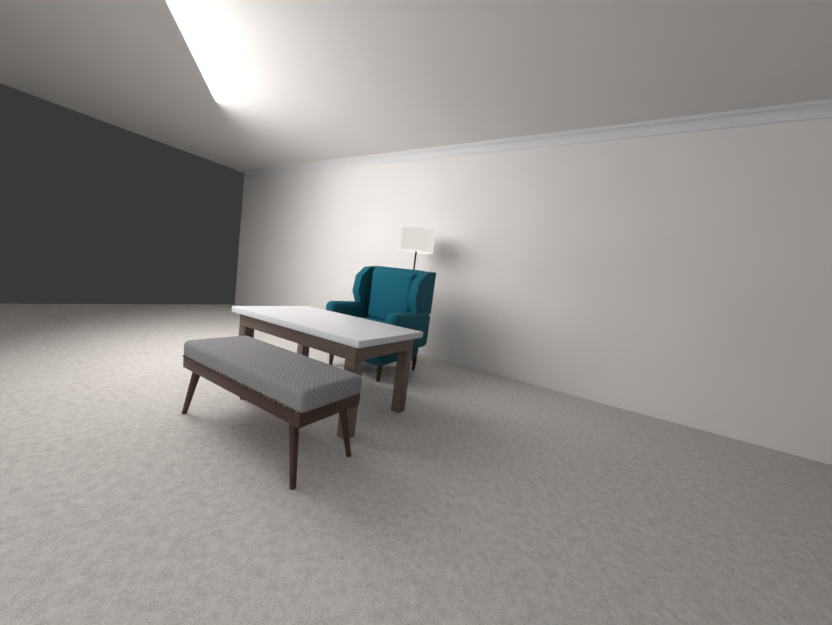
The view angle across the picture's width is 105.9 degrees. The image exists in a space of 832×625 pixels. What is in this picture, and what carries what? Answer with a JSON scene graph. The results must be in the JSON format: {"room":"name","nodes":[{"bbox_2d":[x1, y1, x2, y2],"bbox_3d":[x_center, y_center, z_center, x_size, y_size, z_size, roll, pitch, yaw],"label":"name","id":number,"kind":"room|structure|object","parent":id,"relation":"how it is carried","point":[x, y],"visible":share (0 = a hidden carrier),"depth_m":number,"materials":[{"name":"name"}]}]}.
{"room":"living room","nodes":[
{"label":"living room","id":0,"kind":"room"},
{"bbox_2d":[0,304,831,624],"bbox_3d":[2.545,1.210,1.624,16.500,0.066,8.900,11,7,31],"label":"floor","id":1,"kind":"structure","parent":0,"point":[450,494],"depth_m":1.42,"materials":[{"name":"grey carpet"}]},
{"bbox_2d":[182,336,361,489],"bbox_3d":[-0.873,0.478,1.808,1.100,0.466,0.407,11,7,31],"label":"upholstered bench","id":2,"kind":"object","parent":1,"relation":"on","point":[296,391],"visible":1,"depth_m":1.60,"materials":[{"name":"grey fabric"}]},
{"bbox_2d":[232,306,422,438],"bbox_3d":[-0.719,0.354,2.418,1.300,0.623,0.720,11,7,31],"label":"coffee table","id":3,"kind":"object","parent":1,"relation":"on","point":[354,342],"visible":0.88,"depth_m":2.17,"materials":[{"name":"white"}]},
{"bbox_2d":[326,266,435,381],"bbox_3d":[-0.396,0.052,3.386,0.940,1.113,0.800,11,7,31],"label":"chair","id":4,"kind":"object","parent":1,"relation":"on","point":[400,297],"visible":0.56,"depth_m":3.39,"materials":[{"name":"fabric"}]},
{"bbox_2d":[399,227,435,360],"bbox_3d":[-0.069,-0.214,3.942,0.420,1.613,0.420,11,7,31],"label":"floor lamp","id":5,"kind":"object","parent":1,"relation":"on","point":[415,240],"visible":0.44,"depth_m":3.70,"materials":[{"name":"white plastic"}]},
{"bbox_2d":[0,0,831,171],"bbox_3d":[0.803,-1.476,-2.112,16.500,0.060,17.000,11,7,31],"label":"ceiling","id":6,"kind":"structure","parent":0,"point":[240,85],"depth_m":2.59,"materials":[{"name":"paint"}]},
{"bbox_2d":[235,118,831,464],"bbox_3d":[3.300,-0.186,2.436,16.500,2.736,0.120,11,7,31],"label":"wall","id":7,"kind":"structure","parent":0,"point":[685,278],"depth_m":3.14,"materials":[{"name":"paint"}]},
{"bbox_2d":[242,99,831,176],"bbox_3d":[1.171,-1.917,3.558,11.000,0.090,0.110,11,7,31],"label":"crown molding","id":8,"kind":"structure","parent":7,"relation":"attached to","point":[809,110],"depth_m":3.14,"materials":[{"name":"white paint"}]}
]}

